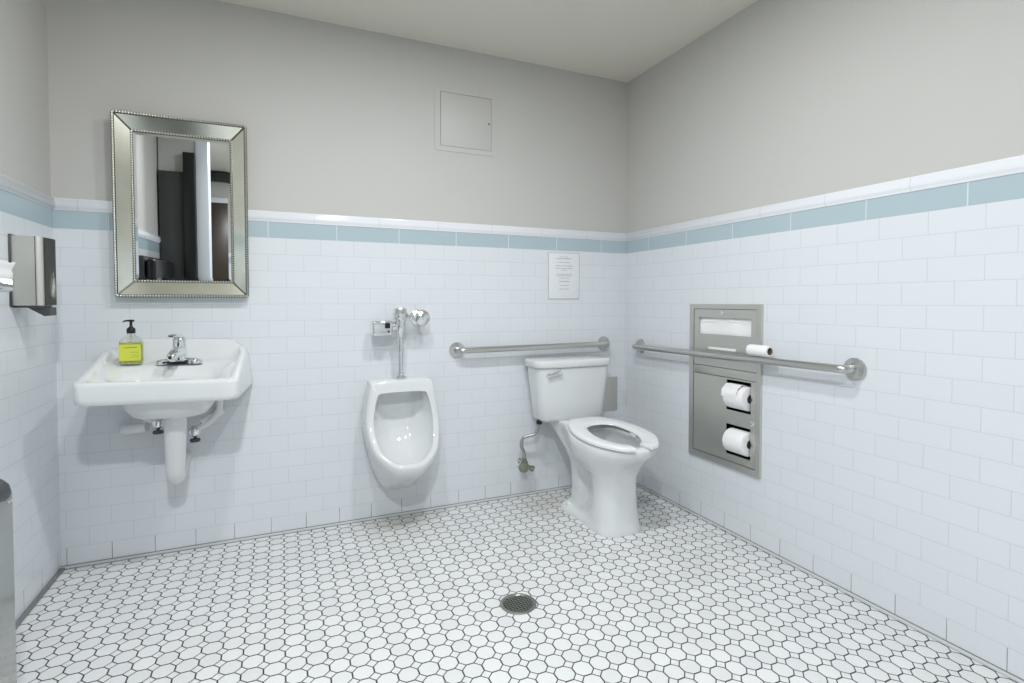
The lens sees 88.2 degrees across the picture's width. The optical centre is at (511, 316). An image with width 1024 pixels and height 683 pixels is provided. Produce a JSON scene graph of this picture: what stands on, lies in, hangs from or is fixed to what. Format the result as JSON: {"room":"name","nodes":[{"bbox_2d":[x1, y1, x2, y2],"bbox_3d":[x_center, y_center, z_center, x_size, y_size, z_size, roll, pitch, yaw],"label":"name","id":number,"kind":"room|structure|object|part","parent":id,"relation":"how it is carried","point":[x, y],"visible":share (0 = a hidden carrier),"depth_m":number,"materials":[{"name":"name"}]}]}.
{"room":"public restroom","nodes":[
{"label":"public restroom","id":0,"kind":"room"},
{"bbox_2d":[0,0,50,195],"bbox_3d":[-1.138,-0.828,0.192,0.192,1.080,4.600,-1,2,-24],"label":"wall","id":1,"kind":"structure","parent":0,"point":[24,95],"depth_m":1.96,"materials":[{"name":"paint"}]},
{"bbox_2d":[0,189,52,227],"bbox_3d":[-1.048,-0.343,0.135,0.100,0.074,4.400,-1,2,-24],"label":"trim","id":2,"kind":"structure","parent":1,"relation":"attached to","point":[10,203],"depth_m":1.93,"materials":[{"name":"blue tile"}]},
{"bbox_2d":[0,173,54,209],"bbox_3d":[-1.007,-0.406,0.152,0.032,0.050,4.440,-1,2,-24],"label":"trim","id":3,"kind":"structure","parent":1,"relation":"attached to","point":[13,186],"depth_m":1.92,"materials":[{"name":"tile"}]},
{"bbox_2d":[0,211,60,621],"bbox_3d":[-1.049,0.403,0.156,0.100,1.420,4.400,-1,2,-24],"label":"tiled wall","id":4,"kind":"structure","parent":0,"point":[29,455],"depth_m":1.94,"materials":[{"name":"white tile"}]},
{"bbox_2d":[0,279,14,291],"bbox_3d":[-1.575,-0.096,1.585,0.093,0.060,0.155,-1,2,-24],"label":"towel holder","id":5,"kind":"object","parent":4,"relation":"attached to","point":[6,285],"visible":1,"depth_m":1.61,"materials":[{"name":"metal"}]},
{"bbox_2d":[0,260,15,278],"bbox_3d":[-1.572,-0.126,1.586,0.089,0.084,0.157,-1,2,-24],"label":"paper stack","id":6,"kind":"object","parent":5,"relation":"in","point":[6,268],"visible":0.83,"depth_m":1.61,"materials":[{"name":"white paper"}]},
{"bbox_2d":[8,234,56,315],"bbox_3d":[-1.695,-0.142,1.874,0.104,0.284,0.093,-1,2,-24],"label":"dispenser","id":7,"kind":"object","parent":4,"relation":"attached to","point":[34,269],"visible":1,"depth_m":1.84,"materials":[{"name":"metal"}]},
{"bbox_3d":[-1.740,-0.158,1.854,0.006,0.250,0.093,-1,2,-24],"label":"plate","id":8,"kind":"part","parent":7,"relation":"part of","materials":[{"name":"grey metal"}]},
{"bbox_2d":[13,305,56,315],"bbox_3d":[-1.694,-0.019,1.879,0.098,0.038,0.076,-1,2,-24],"label":"dispenser part","id":9,"kind":"object","parent":7,"relation":"attached to","point":[45,310],"depth_m":1.87,"materials":[{"name":"grey metal"}]},
{"bbox_3d":[-1.656,-0.159,1.897,0.012,0.238,0.070,-1,2,-24],"label":"panel","id":10,"kind":"part","parent":7,"relation":"part of","materials":[{"name":"grey metal"}]},
{"bbox_2d":[15,568,64,628],"bbox_3d":[-0.996,1.108,0.192,0.020,0.010,4.388,-1,2,-24],"label":"baseboard","id":11,"kind":"structure","parent":4,"relation":"attached to","point":[49,584],"depth_m":1.98,"materials":[{"name":"grey tile"}]},
{"bbox_2d":[46,0,626,232],"bbox_3d":[-0.627,-0.899,2.820,3.234,1.080,0.192,-1,2,-24],"label":"wall","id":12,"kind":"structure","parent":0,"point":[338,119],"depth_m":2.61,"materials":[{"name":"paint"}]},
{"bbox_2d":[110,110,248,297],"bbox_3d":[-1.443,-0.471,2.324,0.507,0.779,0.066,-1,2,-24],"label":"wall mirror","id":13,"kind":"object","parent":12,"relation":"attached to","point":[180,189],"visible":1,"depth_m":2.32,"materials":[{"name":"grey metal"}]},
{"bbox_3d":[-1.641,-0.469,2.236,0.060,0.766,0.034,-1,3,-24],"label":"frame panel","id":14,"kind":"part","parent":13,"relation":"part of","materials":[{"name":"metal"}]},
{"bbox_3d":[-1.440,-0.822,2.307,0.494,0.064,0.034,-1,3,-24],"label":"frame panel","id":15,"kind":"part","parent":13,"relation":"part of","materials":[{"name":"metal"}]},
{"bbox_3d":[-1.445,-0.121,2.338,0.494,0.064,0.034,-1,3,-24],"label":"frame panel","id":16,"kind":"part","parent":13,"relation":"part of","materials":[{"name":"metal"}]},
{"bbox_3d":[-1.448,-0.472,2.335,0.374,0.639,0.007,-1,3,-24],"label":"glass","id":17,"kind":"part","parent":13,"relation":"part of","materials":[{"name":"white mirror"}]},
{"bbox_3d":[-1.244,-0.474,2.409,0.060,0.766,0.034,-1,3,-24],"label":"frame panel","id":18,"kind":"part","parent":13,"relation":"part of","materials":[{"name":"metal"}]},
{"bbox_2d":[54,198,625,241],"bbox_3d":[-0.587,-0.476,2.740,2.874,0.050,0.032,-1,2,-24],"label":"trim","id":19,"kind":"structure","parent":12,"relation":"attached to","point":[67,204],"depth_m":2.70,"materials":[{"name":"tile"}]},
{"bbox_2d":[435,86,493,156],"bbox_3d":[-0.256,-1.052,2.870,0.336,0.332,0.007,-1,2,-24],"label":"access panel","id":20,"kind":"object","parent":12,"relation":"attached to","point":[464,121],"visible":1,"depth_m":2.87,"materials":[{"name":"grey metal"}]},
{"bbox_2d":[53,228,625,565],"bbox_3d":[-0.606,0.331,2.804,3.034,1.420,0.100,-1,2,-24],"label":"tiled wall","id":21,"kind":"structure","parent":0,"point":[290,452],"depth_m":2.60,"materials":[{"name":"white tile"}]},
{"bbox_2d":[119,419,163,434],"bbox_3d":[-1.579,0.394,2.243,0.219,0.244,0.082,0,2,10],"label":"supply valve","id":22,"kind":"object","parent":21,"relation":"attached to","point":[139,427],"visible":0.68,"depth_m":2.22,"materials":[{"name":"white"}]},
{"bbox_3d":[-1.497,0.483,2.238,0.042,0.030,0.042,-1,2,-24],"label":"handle","id":23,"kind":"part","parent":22,"relation":"part of","materials":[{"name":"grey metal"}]},
{"bbox_2d":[72,334,252,483],"bbox_3d":[-1.394,0.388,2.162,0.587,0.629,0.447,-1,2,-24],"label":"sink","id":24,"kind":"object","parent":21,"relation":"attached to","point":[179,378],"visible":1,"depth_m":2.12,"materials":[{"name":"white ceramic"}]},
{"bbox_2d":[118,320,143,363],"bbox_3d":[-1.564,0.104,2.172,0.077,0.180,0.051,-1,2,-24],"label":"soap dispenser","id":25,"kind":"object","parent":24,"relation":"on","point":[130,346],"visible":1,"depth_m":2.16,"materials":[{"name":"yellow plastic"}]},
{"bbox_2d":[119,333,143,363],"bbox_3d":[-1.565,0.131,2.174,0.077,0.126,0.049,-1,2,-24],"label":"bottle","id":26,"kind":"object","parent":25,"relation":"on","point":[131,345],"depth_m":2.15,"materials":[{"name":"yellow plastic"}]},
{"bbox_2d":[72,339,252,419],"bbox_3d":[-1.394,0.251,2.158,0.587,0.296,0.446,-1,2,-24],"label":"basin","id":27,"kind":"object","parent":24,"relation":"in","point":[177,379],"depth_m":2.07,"materials":[{"name":"white ceramic"}]},
{"bbox_2d":[156,334,202,364],"bbox_3d":[-1.382,0.137,2.185,0.168,0.129,0.152,-1,2,-24],"label":"faucet","id":28,"kind":"object","parent":24,"relation":"on","point":[177,355],"depth_m":2.20,"materials":[{"name":"silver metal"}]},
{"bbox_2d":[188,400,224,442],"bbox_3d":[-1.357,0.409,2.352,0.135,0.276,0.136,-1,2,-24],"label":"supply valve","id":29,"kind":"object","parent":21,"relation":"attached to","point":[211,417],"visible":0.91,"depth_m":2.31,"materials":[{"name":"white"}]},
{"bbox_3d":[-1.379,0.533,2.302,0.042,0.030,0.042,-1,2,-24],"label":"handle","id":30,"kind":"part","parent":29,"relation":"part of","materials":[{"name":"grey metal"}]},
{"bbox_2d":[61,485,571,569],"bbox_3d":[-0.584,1.038,2.774,2.834,0.010,0.016,-1,2,-24],"label":"baseboard","id":31,"kind":"structure","parent":21,"relation":"attached to","point":[503,497],"depth_m":2.56,"materials":[{"name":"white tile"}]},
{"bbox_2d":[53,210,625,252],"bbox_3d":[-0.605,-0.415,2.783,2.834,0.074,0.100,-1,2,-24],"label":"trim","id":32,"kind":"structure","parent":21,"relation":"attached to","point":[61,218],"depth_m":2.71,"materials":[{"name":"tile"}]},
{"bbox_2d":[362,376,438,489],"bbox_3d":[-0.533,0.608,2.615,0.375,0.583,0.319,-1,2,-24],"label":"urinal","id":33,"kind":"object","parent":21,"relation":"attached to","point":[400,417],"visible":1,"depth_m":2.66,"materials":[{"name":"white ceramic"}]},
{"bbox_2d":[371,307,429,378],"bbox_3d":[-0.570,0.135,2.690,0.289,0.358,0.128,-1,2,-24],"label":"valve","id":34,"kind":"object","parent":21,"relation":"attached to","point":[400,315],"visible":1,"depth_m":2.65,"materials":[{"name":"silver metal"}]},
{"bbox_2d":[516,420,541,472],"bbox_3d":[0.091,0.734,2.997,0.129,0.302,0.125,-1,2,-24],"label":"supply valve","id":35,"kind":"object","parent":21,"relation":"attached to","point":[522,464],"visible":1,"depth_m":2.97,"materials":[{"name":"silver metal"}]},
{"bbox_3d":[0.065,0.849,2.973,0.061,0.062,0.033,-1,2,-24],"label":"handle","id":36,"kind":"part","parent":35,"relation":"part of","materials":[{"name":"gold metal"}]},
{"bbox_2d":[449,336,609,357],"bbox_3d":[0.145,0.175,3.030,1.024,0.092,0.078,-1,2,-24],"label":"grab bar","id":37,"kind":"object","parent":21,"relation":"attached to","point":[456,349],"visible":1,"depth_m":2.96,"materials":[{"name":"metal"}]},
{"bbox_2d":[548,252,579,298],"bbox_3d":[0.308,-0.238,3.131,0.210,0.273,0.003,-1,2,-24],"label":"notice","id":38,"kind":"object","parent":21,"relation":"attached to","point":[563,268],"visible":1,"depth_m":3.13,"materials":[{"name":"white paper"}]},
{"bbox_2d":[603,376,616,410],"bbox_3d":[0.564,0.482,3.260,0.204,0.210,0.009,-1,2,-24],"label":"box","id":39,"kind":"object","parent":21,"relation":"attached to","point":[610,396],"visible":0.44,"depth_m":3.28,"materials":[{"name":"metal"}]},
{"bbox_2d":[218,0,756,82],"bbox_3d":[0.296,-1.431,0.693,3.434,0.100,5.000,-1,2,-24],"label":"ceiling","id":40,"kind":"structure","parent":0,"point":[619,40],"depth_m":2.60,"materials":[{"name":"paint"}]},
{"bbox_2d":[16,486,1016,682],"bbox_3d":[0.295,1.148,0.764,3.434,0.100,5.000,-1,2,-24],"label":"floor","id":41,"kind":"structure","parent":0,"point":[416,597],"depth_m":1.90,"materials":[{"name":"tile"}]},
{"bbox_2d":[0,479,16,682],"bbox_3d":[-1.254,0.739,1.085,0.260,0.696,0.380,-1,2,-24],"label":"waste bin","id":42,"kind":"object","parent":41,"relation":"on","point":[8,666],"visible":1,"depth_m":1.26,"materials":[{"name":"metal"}]},
{"bbox_2d":[500,593,535,614],"bbox_3d":[0.023,1.062,1.956,0.135,0.005,0.135,-1,2,-24],"label":"floor drain","id":43,"kind":"object","parent":41,"relation":"on","point":[516,603],"visible":1,"depth_m":1.95,"materials":[{"name":"silver metal"}]},
{"bbox_2d":[525,355,658,537],"bbox_3d":[0.441,0.643,2.764,0.490,0.798,0.800,-1,2,-24],"label":"toilet","id":44,"kind":"object","parent":41,"relation":"on","point":[607,455],"visible":1,"depth_m":2.77,"materials":[{"name":"white ceramic"}]},
{"bbox_3d":[0.228,0.317,2.875,0.089,0.047,0.035,0,2,-13],"label":"flush lever","id":45,"kind":"part","parent":44,"relation":"part of","materials":[{"name":"silver metal"}]},
{"bbox_3d":[0.325,0.434,3.025,0.462,0.300,0.197,-1,2,-24],"label":"tank","id":46,"kind":"part","parent":44,"relation":"part of","materials":[{"name":"white ceramic"}]},
{"bbox_3d":[0.325,0.260,3.019,0.490,0.046,0.221,-1,2,-24],"label":"tank lid","id":47,"kind":"part","parent":44,"relation":"part of","materials":[{"name":"white ceramic"}]},
{"bbox_3d":[0.495,0.581,2.640,0.384,0.053,0.532,-1,2,-24],"label":"seat","id":48,"kind":"part","parent":44,"relation":"part of","materials":[{"name":"white plastic"}]},
{"bbox_2d":[625,198,1023,679],"bbox_3d":[1.649,0.372,1.334,0.120,1.420,4.400,-1,2,-24],"label":"tiled wall","id":49,"kind":"structure","parent":0,"point":[900,486],"depth_m":1.92,"materials":[{"name":"white tile"}]},
{"bbox_2d":[688,304,763,478],"bbox_3d":[1.075,0.334,2.601,0.125,0.786,0.451,-1,2,-24],"label":"dispenser","id":50,"kind":"object","parent":49,"relation":"attached to","point":[710,417],"visible":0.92,"depth_m":2.59,"materials":[{"name":"metal"}]},
{"bbox_3d":[1.029,0.495,2.582,0.004,0.398,0.393,-1,2,-24],"label":"door","id":51,"kind":"part","parent":50,"relation":"part of","materials":[{"name":"metal"}]},
{"bbox_2d":[699,317,750,336],"bbox_3d":[1.050,0.056,2.580,0.033,0.115,0.370,-1,2,-24],"label":"paper","id":52,"kind":"object","parent":50,"relation":"in","point":[708,325],"visible":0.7,"depth_m":2.57,"materials":[{"name":"white paper"}]},
{"bbox_3d":[1.031,0.274,2.577,0.008,0.040,0.396,-1,2,-24],"label":"rail","id":53,"kind":"part","parent":50,"relation":"part of","materials":[{"name":"metal"}]},
{"bbox_3d":[1.029,0.110,2.571,0.004,0.284,0.393,-1,2,-24],"label":"door","id":54,"kind":"part","parent":50,"relation":"part of","materials":[{"name":"metal"}]},
{"bbox_2d":[721,383,750,410],"bbox_3d":[1.073,0.380,2.493,0.115,0.117,0.123,-1,2,-24],"label":"toilet paper roll","id":55,"kind":"object","parent":50,"relation":"in","point":[734,395],"visible":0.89,"depth_m":2.45,"materials":[{"name":"white paper"}]},
{"bbox_2d":[722,428,749,456],"bbox_3d":[1.075,0.593,2.492,0.112,0.112,0.114,-1,2,-24],"label":"toilet paper roll","id":56,"kind":"object","parent":50,"relation":"in","point":[735,440],"visible":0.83,"depth_m":2.46,"materials":[{"name":"white paper"}]},
{"bbox_2d":[632,339,866,379],"bbox_3d":[0.999,0.189,2.568,0.078,0.098,1.378,-1,2,-24],"label":"grab bar","id":57,"kind":"object","parent":49,"relation":"attached to","point":[854,368],"visible":1,"depth_m":2.23,"materials":[{"name":"metal"}]},
{"bbox_2d":[746,344,773,356],"bbox_3d":[1.083,0.150,2.313,0.048,0.048,0.108,-1,2,-24],"label":"toilet paper roll","id":58,"kind":"object","parent":57,"relation":"on","point":[751,349],"visible":1,"depth_m":2.29,"materials":[{"name":"white paper"}]},
{"bbox_2d":[636,483,1023,682],"bbox_3d":[1.592,1.078,1.322,0.016,0.010,4.388,-1,2,-24],"label":"baseboard","id":59,"kind":"structure","parent":49,"relation":"attached to","point":[926,633],"depth_m":1.97,"materials":[{"name":"white tile"}]},
{"bbox_2d":[626,0,1023,232],"bbox_3d":[1.649,-0.860,1.410,0.192,1.080,4.600,-1,2,-24],"label":"wall","id":60,"kind":"structure","parent":0,"point":[780,101],"depth_m":2.11,"materials":[{"name":"paint"}]},
{"bbox_2d":[626,172,1023,252],"bbox_3d":[1.640,-0.374,1.310,0.100,0.074,4.400,-1,2,-24],"label":"trim","id":61,"kind":"structure","parent":60,"relation":"attached to","point":[1008,187],"depth_m":1.97,"materials":[{"name":"tile"}]},
{"bbox_2d":[626,155,1023,240],"bbox_3d":[1.598,-0.436,1.290,0.032,0.050,4.440,-1,2,-24],"label":"trim","id":62,"kind":"structure","parent":60,"relation":"attached to","point":[1012,165],"depth_m":1.96,"materials":[{"name":"tile"}]}
]}

